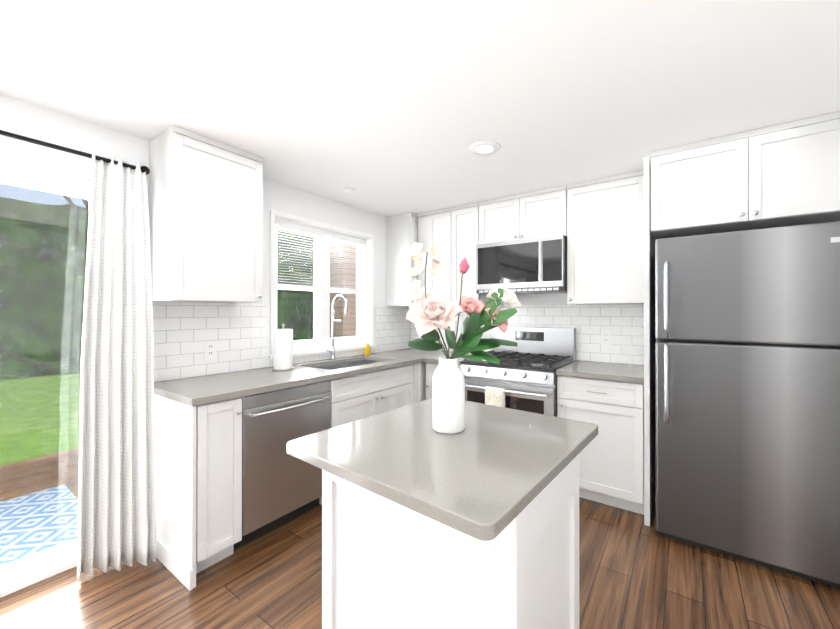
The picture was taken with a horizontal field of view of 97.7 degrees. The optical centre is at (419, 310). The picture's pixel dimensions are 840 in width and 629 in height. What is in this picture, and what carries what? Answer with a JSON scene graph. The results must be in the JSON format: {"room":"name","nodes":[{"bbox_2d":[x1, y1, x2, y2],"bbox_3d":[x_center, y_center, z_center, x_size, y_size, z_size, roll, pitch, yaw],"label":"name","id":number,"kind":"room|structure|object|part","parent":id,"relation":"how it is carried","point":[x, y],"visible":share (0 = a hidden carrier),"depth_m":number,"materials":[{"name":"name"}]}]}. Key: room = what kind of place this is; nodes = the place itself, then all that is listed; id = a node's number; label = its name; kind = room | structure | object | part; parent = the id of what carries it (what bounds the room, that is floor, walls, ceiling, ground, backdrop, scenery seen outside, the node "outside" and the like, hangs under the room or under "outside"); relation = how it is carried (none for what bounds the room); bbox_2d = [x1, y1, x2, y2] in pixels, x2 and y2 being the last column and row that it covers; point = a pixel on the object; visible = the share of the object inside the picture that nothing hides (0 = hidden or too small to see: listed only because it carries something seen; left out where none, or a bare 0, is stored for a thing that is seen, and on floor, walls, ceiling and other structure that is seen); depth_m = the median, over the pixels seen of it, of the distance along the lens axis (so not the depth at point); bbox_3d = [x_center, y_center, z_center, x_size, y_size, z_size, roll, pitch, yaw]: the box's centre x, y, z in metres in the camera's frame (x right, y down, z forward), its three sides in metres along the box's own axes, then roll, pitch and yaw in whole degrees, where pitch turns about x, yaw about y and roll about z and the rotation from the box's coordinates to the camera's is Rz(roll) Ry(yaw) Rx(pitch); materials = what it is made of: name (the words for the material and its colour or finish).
{"room":"kitchen","nodes":[
{"label":"kitchen","id":0,"kind":"room"},
{"bbox_2d":[0,94,408,381],"bbox_3d":[-1.713,0.172,2.136,0.200,2.325,5.600,0,0,36],"label":"wall","id":1,"kind":"structure","parent":0,"point":[22,118],"depth_m":2.09,"materials":[{"name":"white paint"}]},
{"bbox_2d":[0,147,90,597],"bbox_3d":[-2.278,0.292,1.335,0.215,2.079,1.940,0,0,36],"label":"sliding glass door","id":2,"kind":"structure","parent":1,"relation":"in","point":[18,574],"depth_m":1.82,"materials":[{"name":"white"}]},
{"bbox_2d":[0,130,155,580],"bbox_3d":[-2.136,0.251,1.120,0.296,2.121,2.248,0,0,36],"label":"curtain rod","id":3,"kind":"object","parent":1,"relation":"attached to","point":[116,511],"visible":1,"depth_m":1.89,"materials":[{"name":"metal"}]},
{"bbox_2d":[77,151,155,580],"bbox_3d":[-1.546,0.257,1.876,0.222,2.115,0.282,0,0,36],"label":"curtain","id":4,"kind":"object","parent":3,"relation":"hanging from","point":[117,509],"depth_m":1.89,"materials":[{"name":"fabric"}]},
{"bbox_2d":[149,125,262,302],"bbox_3d":[-1.287,-0.521,2.251,0.354,0.934,0.518,0,0,36],"label":"upper cabinet","id":5,"kind":"object","parent":1,"relation":"attached to","point":[206,216],"visible":1,"depth_m":2.11,"materials":[{"name":"white wood"}]},
{"bbox_2d":[153,302,409,381],"bbox_3d":[-0.856,0.185,3.146,0.008,0.471,2.540,0,0,36],"label":"backsplash","id":6,"kind":"structure","parent":1,"relation":"attached to","point":[184,332],"depth_m":2.47,"materials":[{"name":"tile"}]},
{"bbox_2d":[204,340,215,358],"bbox_3d":[-1.376,0.256,2.411,0.007,0.116,0.070,0,0,36],"label":"electrical outlet","id":7,"kind":"object","parent":6,"relation":"attached to","point":[210,349],"visible":1,"depth_m":2.41,"materials":[{"name":"white plastic"}]},
{"bbox_2d":[268,210,376,358],"bbox_3d":[-0.869,-0.197,3.279,0.234,1.125,1.160,0,0,36],"label":"kitchen window","id":8,"kind":"structure","parent":1,"relation":"in","point":[323,234],"depth_m":3.25,"materials":[{"name":"white wood"}]},
{"bbox_2d":[386,212,417,305],"bbox_3d":[-0.091,-0.516,3.913,0.354,0.934,0.414,0,0,36],"label":"upper cabinet","id":9,"kind":"object","parent":1,"relation":"attached to","point":[401,234],"visible":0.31,"depth_m":3.74,"materials":[{"name":"white wood"}]},
{"bbox_2d":[0,492,839,628],"bbox_3d":[-0.292,1.382,1.110,3.700,0.100,5.600,0,0,36],"label":"floor","id":10,"kind":"structure","parent":0,"point":[635,572],"depth_m":1.75,"materials":[{"name":"brown wood"}]},
{"bbox_2d":[154,394,241,590],"bbox_3d":[-1.265,0.897,2.029,0.644,0.872,0.261,0,0,36],"label":"base cabinet","id":11,"kind":"object","parent":10,"relation":"on","point":[218,479],"depth_m":1.87,"materials":[{"name":"white wood"}]},
{"bbox_3d":[-1.339,0.896,1.940,0.627,0.872,0.031,0,0,36],"label":"base cabinet end panel","id":12,"kind":"part","parent":11,"relation":"part of","materials":[{"name":"white wood"}]},
{"bbox_2d":[233,380,330,549],"bbox_3d":[-0.998,0.901,2.376,0.671,0.866,0.600,0,0,36],"label":"dishwasher","id":13,"kind":"object","parent":10,"relation":"on","point":[280,486],"visible":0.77,"depth_m":2.15,"materials":[{"name":"silver metal"}]},
{"bbox_2d":[319,364,412,504],"bbox_3d":[-0.562,0.899,3.005,0.644,0.872,0.916,0,0,36],"label":"base cabinet","id":14,"kind":"object","parent":10,"relation":"on","point":[359,397],"visible":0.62,"depth_m":2.76,"materials":[{"name":"white wood"}]},
{"bbox_2d":[154,350,452,406],"bbox_3d":[-0.597,0.441,2.963,0.640,0.038,2.547,0,0,36],"label":"countertop","id":15,"kind":"structure","parent":14,"relation":"on","point":[199,390],"depth_m":2.28,"materials":[{"name":"stone"}]},
{"bbox_2d":[272,324,293,370],"bbox_3d":[-0.987,0.258,2.648,0.150,0.325,0.150,0,0,36],"label":"paper towel","id":16,"kind":"object","parent":15,"relation":"on","point":[282,349],"visible":1,"depth_m":2.59,"materials":[{"name":"white paper"}]},
{"bbox_2d":[326,294,348,359],"bbox_3d":[-0.701,0.139,3.118,0.220,0.567,0.099,0,0,36],"label":"faucet","id":17,"kind":"object","parent":15,"relation":"on","point":[332,357],"visible":1,"depth_m":3.17,"materials":[{"name":"silver metal"}]},
{"bbox_2d":[315,360,379,369],"bbox_3d":[-0.572,0.570,3.027,0.414,0.216,0.764,0,0,36],"label":"sink","id":18,"kind":"object","parent":15,"relation":"in","point":[344,365],"visible":0.06,"depth_m":3.26,"materials":[{"name":"silver metal"}]},
{"bbox_2d":[364,341,370,355],"bbox_3d":[-0.499,0.353,3.480,0.050,0.140,0.075,0,0,36],"label":"soap bottle","id":19,"kind":"object","parent":15,"relation":"on","point":[367,349],"visible":1,"depth_m":3.46,"materials":[{"name":"yellow plastic"}]},
{"bbox_2d":[422,352,471,365],"bbox_3d":[0.380,0.443,3.424,0.365,0.038,0.657,0,0,36],"label":"countertop","id":20,"kind":"structure","parent":14,"relation":"on","point":[430,359],"depth_m":3.29,"materials":[{"name":"stone"}]},
{"bbox_2d":[412,362,426,403],"bbox_3d":[-0.083,0.902,3.694,0.617,0.872,0.754,0,0,36],"label":"base cabinet","id":21,"kind":"object","parent":10,"relation":"on","point":[419,382],"visible":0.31,"depth_m":3.28,"materials":[{"name":"white wood"}]},
{"bbox_2d":[394,348,441,355],"bbox_3d":[-0.061,0.444,3.741,0.360,0.038,0.657,0,0,36],"label":"countertop","id":22,"kind":"structure","parent":21,"relation":"on","point":[410,351],"depth_m":3.83,"materials":[{"name":"stone"}]},
{"bbox_2d":[426,362,460,399],"bbox_3d":[0.374,0.901,3.432,0.379,0.872,0.650,0,0,36],"label":"cabinet filler","id":23,"kind":"object","parent":10,"relation":"on","point":[431,368],"visible":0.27,"depth_m":3.28,"materials":[{"name":"white wood"}]},
{"bbox_2d":[322,454,578,628],"bbox_3d":[0.081,0.875,1.139,0.664,0.909,0.440,0,0,39],"label":"kitchen island","id":24,"kind":"object","parent":10,"relation":"on","point":[387,563],"visible":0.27,"depth_m":0.96,"materials":[{"name":"white wood"}]},
{"bbox_2d":[287,398,597,540],"bbox_3d":[0.107,0.404,1.171,0.680,0.030,0.780,0,0,39],"label":"island countertop","id":25,"kind":"structure","parent":24,"relation":"on","point":[489,472],"depth_m":0.98,"materials":[{"name":"stone"}]},
{"bbox_2d":[406,242,520,433],"bbox_3d":[0.152,0.080,1.212,0.318,0.616,0.309,0,0,36],"label":"vase","id":26,"kind":"object","parent":25,"relation":"on","point":[427,313],"visible":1,"depth_m":1.18,"materials":[{"name":"white ceramic"}]},
{"bbox_2d":[460,326,575,416],"bbox_3d":[0.813,0.742,3.058,0.754,1.188,0.724,0,0,36],"label":"range","id":27,"kind":"object","parent":10,"relation":"on","point":[523,374],"visible":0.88,"depth_m":2.91,"materials":[{"name":"silver metal"}]},
{"bbox_2d":[485,386,504,406],"bbox_3d":[0.572,0.728,2.801,0.150,0.288,0.038,0,0,36],"label":"dish towel","id":28,"kind":"object","parent":27,"relation":"hanging from","point":[494,396],"visible":0.5,"depth_m":2.78,"materials":[{"name":"beige fabric"}]},
{"bbox_2d":[557,375,643,514],"bbox_3d":[1.368,0.899,2.716,0.534,0.872,0.650,0,0,36],"label":"base cabinet","id":29,"kind":"object","parent":10,"relation":"on","point":[611,463],"visible":0.83,"depth_m":2.45,"materials":[{"name":"white wood"}]},
{"bbox_2d":[556,360,643,383],"bbox_3d":[1.373,0.441,2.721,0.541,0.038,0.637,0,0,36],"label":"countertop","id":30,"kind":"structure","parent":29,"relation":"on","point":[633,373],"depth_m":2.59,"materials":[{"name":"stone"}]},
{"bbox_2d":[644,157,655,525],"bbox_3d":[1.600,0.190,2.547,0.030,2.288,0.657,0,0,36],"label":"panel","id":31,"kind":"object","parent":10,"relation":"on","point":[649,388],"visible":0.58,"depth_m":2.29,"materials":[{"name":"white wood"}]},
{"bbox_2d":[655,221,839,588],"bbox_3d":[1.912,0.457,2.181,0.830,1.753,0.831,0,0,36],"label":"fridge","id":32,"kind":"object","parent":10,"relation":"on","point":[755,561],"depth_m":1.90,"materials":[{"name":"grey metal"}]},
{"bbox_3d":[1.735,0.433,1.936,0.830,1.707,0.085,0,0,36],"label":"fridge door","id":33,"kind":"part","parent":32,"relation":"part of","materials":[{"name":"silver metal"}]},
{"bbox_3d":[1.697,0.149,1.871,0.756,0.990,0.075,0,0,36],"label":"fridge handle","id":34,"kind":"part","parent":32,"relation":"part of","materials":[{"name":"silver metal"}]},
{"bbox_2d":[0,0,839,216],"bbox_3d":[-0.292,-1.053,1.118,4.500,0.120,6.400,0,0,36],"label":"ceiling","id":35,"kind":"structure","parent":0,"point":[386,108],"depth_m":1.58,"materials":[{"name":"white paint"}]},
{"bbox_2d":[343,188,354,193],"bbox_3d":[-0.577,-0.976,2.998,0.096,0.021,0.096,0,0,36],"label":"smoke detector","id":36,"kind":"object","parent":35,"relation":"attached to","point":[349,190],"visible":1,"depth_m":2.98,"materials":[{"name":"white plastic"}]},
{"bbox_2d":[469,141,499,155],"bbox_3d":[0.393,-0.983,2.230,0.184,0.011,0.184,0,0,36],"label":"recessed light","id":37,"kind":"object","parent":35,"relation":"in","point":[483,148],"visible":1,"depth_m":2.21,"materials":[{"name":"white plastic"}]},
{"bbox_2d":[442,293,637,364],"bbox_3d":[1.281,0.176,3.308,3.270,2.325,0.200,0,0,36],"label":"wall","id":38,"kind":"structure","parent":0,"point":[558,298],"depth_m":3.30,"materials":[{"name":"white paint"}]},
{"bbox_2d":[417,207,450,300],"bbox_3d":[0.218,-0.517,3.730,0.402,0.934,0.354,0,0,36],"label":"upper cabinet","id":39,"kind":"object","parent":38,"relation":"attached to","point":[434,228],"visible":0.56,"depth_m":3.60,"materials":[{"name":"white wood"}]},
{"bbox_2d":[451,202,487,303],"bbox_3d":[0.499,-0.518,3.528,0.286,0.934,0.354,0,0,36],"label":"upper cabinet","id":40,"kind":"object","parent":38,"relation":"attached to","point":[464,230],"visible":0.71,"depth_m":3.42,"materials":[{"name":"white wood"}]},
{"bbox_2d":[479,185,566,243],"bbox_3d":[0.926,-0.788,3.221,0.758,0.394,0.354,0,0,36],"label":"upper cabinet","id":41,"kind":"object","parent":38,"relation":"attached to","point":[538,213],"visible":0.81,"depth_m":3.07,"materials":[{"name":"white wood"}]},
{"bbox_2d":[476,234,566,294],"bbox_3d":[0.903,-0.369,3.187,0.744,0.435,0.435,0,0,36],"label":"microwave","id":42,"kind":"object","parent":41,"relation":"attached to","point":[537,265],"visible":0.75,"depth_m":3.01,"materials":[{"name":"silver metal"}]},
{"bbox_2d":[410,304,643,364],"bbox_3d":[0.835,0.187,3.499,2.322,0.471,0.008,0,0,36],"label":"backsplash","id":43,"kind":"structure","parent":38,"relation":"attached to","point":[624,323],"depth_m":3.06,"materials":[{"name":"tile"}]},
{"bbox_2d":[601,330,610,344],"bbox_3d":[1.519,0.217,2.997,0.070,0.116,0.007,0,0,36],"label":"electrical outlet","id":44,"kind":"object","parent":43,"relation":"attached to","point":[606,337],"visible":1,"depth_m":3.00,"materials":[{"name":"white plastic"}]},
{"bbox_2d":[567,170,643,304],"bbox_3d":[1.455,-0.520,2.840,0.536,0.934,0.354,0,0,36],"label":"upper cabinet","id":45,"kind":"object","parent":38,"relation":"attached to","point":[605,240],"visible":0.92,"depth_m":2.72,"materials":[{"name":"white wood"}]},
{"bbox_2d":[650,111,839,240],"bbox_3d":[1.985,-0.742,2.268,0.917,0.494,0.664,0,0,36],"label":"upper cabinet","id":46,"kind":"object","parent":38,"relation":"attached to","point":[782,175],"visible":0.98,"depth_m":2.03,"materials":[{"name":"white wood"}]},
{"label":"outside","id":47,"kind":"structure","parent":0,"visible":0},
{"bbox_2d":[0,373,79,465],"bbox_3d":[-18.460,1.569,17.388,44.790,0.125,80.000,0,0,36],"label":"lawn","id":48,"kind":"structure","parent":47,"point":[30,421],"depth_m":5.10,"materials":[{"name":"green plant"}]},
{"bbox_2d":[0,448,78,501],"bbox_3d":[-3.781,1.410,1.311,2.168,0.085,5.050,0,0,36],"label":"deck","id":49,"kind":"object","parent":48,"relation":"on","point":[24,477],"depth_m":3.06,"materials":[{"name":"brown wood"}]},
{"bbox_2d":[0,484,77,566],"bbox_3d":[-2.885,1.364,1.855,1.060,0.008,1.780,0,0,36],"label":"rug","id":50,"kind":"object","parent":49,"relation":"on","point":[57,528],"depth_m":2.36,"materials":[{"name":"blue fabric"}]},
{"bbox_2d":[0,197,88,379],"bbox_3d":[-8.321,-0.540,10.087,2.056,4.048,28.378,0,0,36],"label":"hedge","id":51,"kind":"object","parent":48,"relation":"on","point":[30,247],"depth_m":8.24,"materials":[{"name":"green plant"}]},
{"bbox_2d":[62,195,88,208],"bbox_3d":[-13.131,-3.311,9.642,6.200,9.473,12.135,0,0,36],"label":"tree","id":52,"kind":"object","parent":48,"relation":"on","point":[70,202],"depth_m":12.13,"materials":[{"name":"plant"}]},
{"bbox_2d":[277,229,313,340],"bbox_3d":[-3.434,-0.280,7.139,1.779,3.508,2.907,0,0,36],"label":"hedge","id":53,"kind":"object","parent":48,"relation":"on","point":[282,311],"depth_m":7.16,"materials":[{"name":"green plant"}]},
{"bbox_2d":[330,239,355,337],"bbox_3d":[-1.833,-0.772,12.329,6.300,4.524,7.400,0,0,36],"label":"neighbouring house","id":54,"kind":"structure","parent":48,"relation":"on","point":[342,315],"depth_m":7.87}
]}

